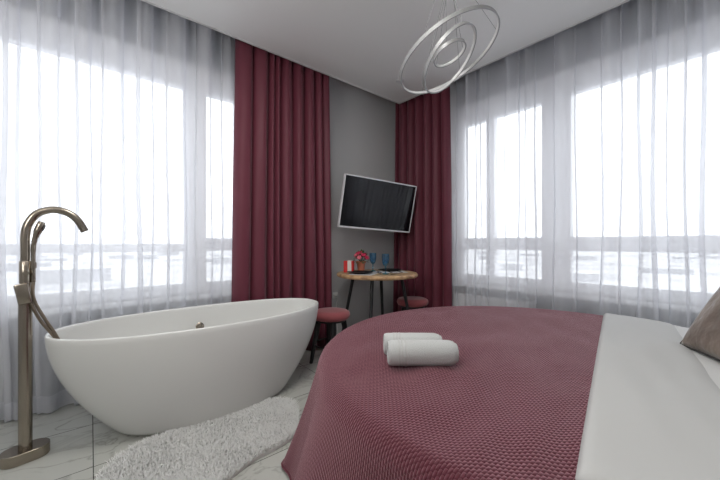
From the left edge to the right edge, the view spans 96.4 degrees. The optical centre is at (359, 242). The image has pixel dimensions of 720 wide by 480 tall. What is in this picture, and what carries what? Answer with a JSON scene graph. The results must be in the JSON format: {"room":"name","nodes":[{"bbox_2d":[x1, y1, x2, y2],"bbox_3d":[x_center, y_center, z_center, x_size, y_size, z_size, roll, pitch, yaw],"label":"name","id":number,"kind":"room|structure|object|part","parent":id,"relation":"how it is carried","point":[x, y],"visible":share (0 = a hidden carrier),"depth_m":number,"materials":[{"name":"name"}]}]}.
{"room":"hotel room","nodes":[
{"label":"hotel room","id":0,"kind":"room"},
{"bbox_2d":[0,348,323,479],"bbox_3d":[-0.150,1.160,1.309,5.650,0.120,4.500,0,0,-40],"label":"floor","id":1,"kind":"structure","parent":0,"point":[81,444],"depth_m":1.77,"materials":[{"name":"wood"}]},
{"bbox_2d":[0,206,88,469],"bbox_3d":[-1.540,0.452,1.793,0.634,1.296,0.146,0,0,-40],"label":"tap","id":2,"kind":"object","parent":1,"relation":"on","point":[27,450],"visible":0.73,"depth_m":1.63,"materials":[{"name":"brown metal"}]},
{"bbox_3d":[-1.692,0.255,1.618,0.052,0.104,0.034,-13,8,-39],"label":"lever","id":3,"kind":"part","parent":2,"relation":"part of","materials":[{"name":"brown metal"}]},
{"bbox_3d":[-1.709,1.072,1.645,0.120,0.056,0.185,0,0,37],"label":"plate","id":4,"kind":"part","parent":2,"relation":"part of","materials":[{"name":"brown metal"}]},
{"bbox_3d":[-1.621,-0.048,1.718,0.269,0.296,0.038,0,0,-40],"label":"spout","id":5,"kind":"part","parent":2,"relation":"part of","materials":[{"name":"brown metal"}]},
{"bbox_2d":[44,298,317,435],"bbox_3d":[-1.034,0.793,2.239,1.668,0.614,0.769,0,0,-40],"label":"bathtub","id":6,"kind":"object","parent":1,"relation":"on","point":[147,373],"visible":0.98,"depth_m":1.89,"materials":[{"name":"white ceramic"}]},
{"bbox_2d":[94,396,299,479],"bbox_3d":[-0.751,1.078,1.726,1.104,0.041,0.677,0,0,-40],"label":"rug","id":7,"kind":"object","parent":1,"relation":"on","point":[219,448],"visible":0.98,"depth_m":1.69,"materials":[{"name":"white fur"}]},
{"bbox_2d":[309,307,349,363],"bbox_3d":[-0.269,0.862,2.995,0.356,0.482,0.356,0,0,30],"label":"round stool","id":8,"kind":"object","parent":1,"relation":"on","point":[330,316],"visible":0.67,"depth_m":2.93,"materials":[{"name":"red fabric"}]},
{"bbox_3d":[-0.407,0.904,2.954,0.112,0.398,0.053,0,0,-22],"label":"leg","id":9,"kind":"part","parent":8,"relation":"part of","materials":[{"name":"black metal"}]},
{"bbox_3d":[-0.303,0.904,3.135,0.053,0.398,0.112,0,0,-8],"label":"leg","id":10,"kind":"part","parent":8,"relation":"part of","materials":[{"name":"black metal"}]},
{"bbox_3d":[-0.269,0.708,2.995,0.280,0.025,0.280,0,0,30],"label":"seat","id":11,"kind":"part","parent":8,"relation":"part of","materials":[{"name":"red fabric"}]},
{"bbox_3d":[-0.269,0.660,2.995,0.356,0.079,0.356,0,0,30],"label":"seat","id":12,"kind":"part","parent":8,"relation":"part of","materials":[{"name":"red fabric"}]},
{"bbox_3d":[-0.235,0.904,2.855,0.053,0.398,0.112,0,0,-8],"label":"leg","id":13,"kind":"part","parent":8,"relation":"part of","materials":[{"name":"black metal"}]},
{"bbox_3d":[-0.131,0.904,3.036,0.112,0.398,0.053,0,0,-22],"label":"leg","id":14,"kind":"part","parent":8,"relation":"part of","materials":[{"name":"black metal"}]},
{"bbox_2d":[337,269,417,330],"bbox_3d":[0.183,0.708,3.453,0.854,0.785,0.863,0,0,-40],"label":"round table","id":15,"kind":"object","parent":1,"relation":"on","point":[381,277],"visible":0.66,"depth_m":3.21,"materials":[{"name":"brown wood"}]},
{"bbox_3d":[-0.140,0.726,3.534,0.175,0.738,0.037,0,0,15],"label":"leg","id":16,"kind":"part","parent":15,"relation":"part of","materials":[{"name":"black metal"}]},
{"bbox_2d":[344,260,353,272],"bbox_3d":[-0.117,0.251,3.440,0.104,0.126,0.065,0,0,14],"label":"gift box","id":17,"kind":"object","parent":15,"relation":"on","point":[348,265],"visible":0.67,"depth_m":3.41,"materials":[{"name":"red"}]},
{"bbox_2d":[353,249,368,270],"bbox_3d":[0.011,0.191,3.600,0.199,0.247,0.195,0,0,-40],"label":"potted flowers","id":18,"kind":"object","parent":15,"relation":"on","point":[360,264],"visible":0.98,"depth_m":3.56,"materials":[{"name":"pink plant"}]},
{"bbox_3d":[0.011,0.258,3.600,0.110,0.112,0.110,0,0,-40],"label":"pot","id":19,"kind":"part","parent":18,"relation":"part of","materials":[{"name":"brown ceramic"}]},
{"bbox_2d":[349,272,376,274],"bbox_3d":[0.054,0.313,3.317,0.240,0.003,0.340,0,0,19],"label":"placemat","id":20,"kind":"object","parent":15,"relation":"on","point":[371,273],"visible":0.49,"depth_m":3.18,"materials":[{"name":"fabric"}]},
{"bbox_2d":[347,270,372,273],"bbox_3d":[-0.003,0.302,3.316,0.270,0.016,0.270,0,0,-40],"label":"dinner plate","id":21,"kind":"object","parent":20,"relation":"on","point":[358,271],"visible":1,"depth_m":3.32,"materials":[{"name":"black ceramic"}]},
{"bbox_3d":[0.106,0.726,3.132,0.036,0.738,0.175,0,0,12],"label":"leg","id":22,"kind":"part","parent":15,"relation":"part of","materials":[{"name":"black metal"}]},
{"bbox_3d":[0.258,0.726,3.777,0.036,0.738,0.175,0,0,12],"label":"leg","id":23,"kind":"part","parent":15,"relation":"part of","materials":[{"name":"black metal"}]},
{"bbox_2d":[373,270,407,272],"bbox_3d":[0.327,0.313,3.506,0.340,0.003,0.240,0,0,-8],"label":"placemat","id":24,"kind":"object","parent":15,"relation":"on","point":[401,271],"visible":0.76,"depth_m":3.52,"materials":[{"name":"fabric"}]},
{"bbox_2d":[378,268,401,270],"bbox_3d":[0.339,0.302,3.608,0.270,0.016,0.270,0,0,-40],"label":"dinner plate","id":25,"kind":"object","parent":24,"relation":"on","point":[383,269],"visible":0.96,"depth_m":3.66,"materials":[{"name":"black ceramic"}]},
{"bbox_3d":[0.504,0.726,3.375,0.175,0.738,0.037,0,0,15],"label":"leg","id":26,"kind":"part","parent":15,"relation":"part of","materials":[{"name":"black metal"}]},
{"bbox_2d":[397,296,427,310],"bbox_3d":[0.595,0.862,3.653,0.356,0.482,0.356,0,0,-1],"label":"round stool","id":27,"kind":"object","parent":1,"relation":"on","point":[414,302],"visible":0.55,"depth_m":3.53,"materials":[{"name":"red fabric"}]},
{"bbox_3d":[0.595,0.708,3.653,0.280,0.025,0.280,0,0,-1],"label":"seat","id":28,"kind":"part","parent":27,"relation":"part of","materials":[{"name":"red fabric"}]},
{"bbox_3d":[0.938,0.809,1.556,2.240,0.542,2.240,0,0,-40],"label":"bed","id":29,"kind":"object","parent":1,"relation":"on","visible":0},
{"bbox_2d":[281,306,602,479],"bbox_3d":[0.630,0.795,1.717,1.878,0.588,2.484,0,0,39],"label":"bedspread","id":30,"kind":"object","parent":29,"relation":"on","point":[513,404],"visible":0.81,"depth_m":1.09,"materials":[{"name":"red fabric"}]},
{"bbox_2d":[383,332,441,354],"bbox_3d":[0.240,0.461,1.482,0.262,0.097,0.116,0,0,0],"label":"rolled towel","id":31,"kind":"object","parent":30,"relation":"on","point":[387,337],"visible":0.42,"depth_m":1.45,"materials":[{"name":"grey fabric"}]},
{"bbox_2d":[387,339,458,365],"bbox_3d":[0.259,0.457,1.353,0.285,0.104,0.123,0,0,0],"label":"rolled towel","id":32,"kind":"object","parent":30,"relation":"on","point":[401,352],"visible":1,"depth_m":1.30,"materials":[{"name":"grey fabric"}]},
{"bbox_2d":[575,313,719,479],"bbox_3d":[1.268,0.666,1.419,0.384,0.350,2.120,0,0,38],"label":"duvet","id":33,"kind":"object","parent":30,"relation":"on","point":[653,411],"visible":0.99,"depth_m":0.95,"materials":[{"name":"grey fabric"}]},
{"bbox_2d":[674,325,719,388],"bbox_3d":[1.568,0.747,1.121,0.646,0.494,2.048,0,0,37],"label":"sheet","id":34,"kind":"object","parent":29,"relation":"on","point":[712,366],"visible":0.27,"depth_m":1.35,"materials":[{"name":"white fabric"}]},
{"bbox_2d":[680,287,719,361],"bbox_3d":[1.624,0.304,1.337,0.259,0.409,0.470,0,0,18],"label":"throw cushion","id":35,"kind":"object","parent":34,"relation":"on","point":[703,336],"visible":0.97,"depth_m":1.44,"materials":[{"name":"beige fabric"}]},
{"bbox_2d":[329,76,394,334],"bbox_3d":[-1.490,-0.410,2.912,5.650,3.020,0.280,0,0,-40],"label":"wall","id":36,"kind":"structure","parent":0,"point":[362,122],"depth_m":3.97,"materials":[{"name":"grey paint"}]},
{"bbox_2d":[337,173,416,232],"bbox_3d":[0.104,-0.414,3.725,0.966,0.592,0.555,0,0,-30],"label":"television","id":37,"kind":"object","parent":36,"relation":"attached to","point":[368,203],"visible":1,"depth_m":3.50,"materials":[{"name":"silver metal"}]},
{"bbox_2d":[146,0,625,102],"bbox_3d":[-0.176,-1.765,1.049,4.876,0.030,3.736,0,0,-40],"label":"ceiling","id":38,"kind":"structure","parent":0,"point":[365,44],"depth_m":2.62,"materials":[{"name":"white paint"}]},
{"bbox_2d":[399,1,499,94],"bbox_3d":[0.517,-1.349,1.895,0.605,0.803,0.576,0,0,-40],"label":"pendant chandelier","id":39,"kind":"object","parent":38,"relation":"hanging from","point":[432,54],"visible":1,"depth_m":1.91,"materials":[{"name":"grey metal"}]},
{"bbox_3d":[-0.150,-1.985,1.309,5.650,0.130,4.500,0,0,-40],"label":"ceiling slab","id":40,"kind":"structure","parent":0,"visible":0},
{"bbox_2d":[141,0,630,103],"bbox_3d":[-0.176,-1.833,1.054,4.882,0.174,3.742,0,0,-40],"label":"trim","id":41,"kind":"structure","parent":40,"relation":"attached to","point":[165,9],"depth_m":2.79,"materials":[{"name":"grey paint"}]},
{"bbox_3d":[-1.368,-1.907,2.630,4.876,0.025,0.070,0,0,-40],"label":"rail","id":42,"kind":"object","parent":40,"relation":"attached to","visible":0},
{"bbox_2d":[0,0,234,421],"bbox_3d":[-2.025,-0.406,2.049,2.920,2.988,0.188,0,0,-41],"label":"sheer curtain","id":43,"kind":"object","parent":42,"relation":"hanging from","point":[118,115],"visible":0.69,"depth_m":2.26,"materials":[{"name":"white fabric"}]},
{"bbox_2d":[231,39,331,350],"bbox_3d":[-0.700,-0.403,3.132,1.065,2.975,0.128,0,0,-40],"label":"curtain","id":44,"kind":"object","parent":42,"relation":"hanging from","point":[281,230],"visible":0.69,"depth_m":3.03,"materials":[{"name":"red fabric"}]},
{"bbox_3d":[1.740,-1.907,2.720,0.100,0.025,3.740,0,0,-40],"label":"rail","id":45,"kind":"object","parent":40,"relation":"attached to","visible":0},
{"bbox_2d":[393,86,451,311],"bbox_3d":[0.722,-0.403,3.893,0.125,2.975,0.886,0,0,-40],"label":"curtain","id":46,"kind":"object","parent":45,"relation":"hanging from","point":[422,122],"visible":0.72,"depth_m":3.77,"materials":[{"name":"red fabric"}]},
{"bbox_2d":[450,0,719,327],"bbox_3d":[1.904,-0.406,2.506,0.177,2.988,3.001,0,0,-39],"label":"sheer curtain","id":47,"kind":"object","parent":45,"relation":"hanging from","point":[585,157],"visible":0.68,"depth_m":2.58,"materials":[{"name":"white fabric"}]}
]}

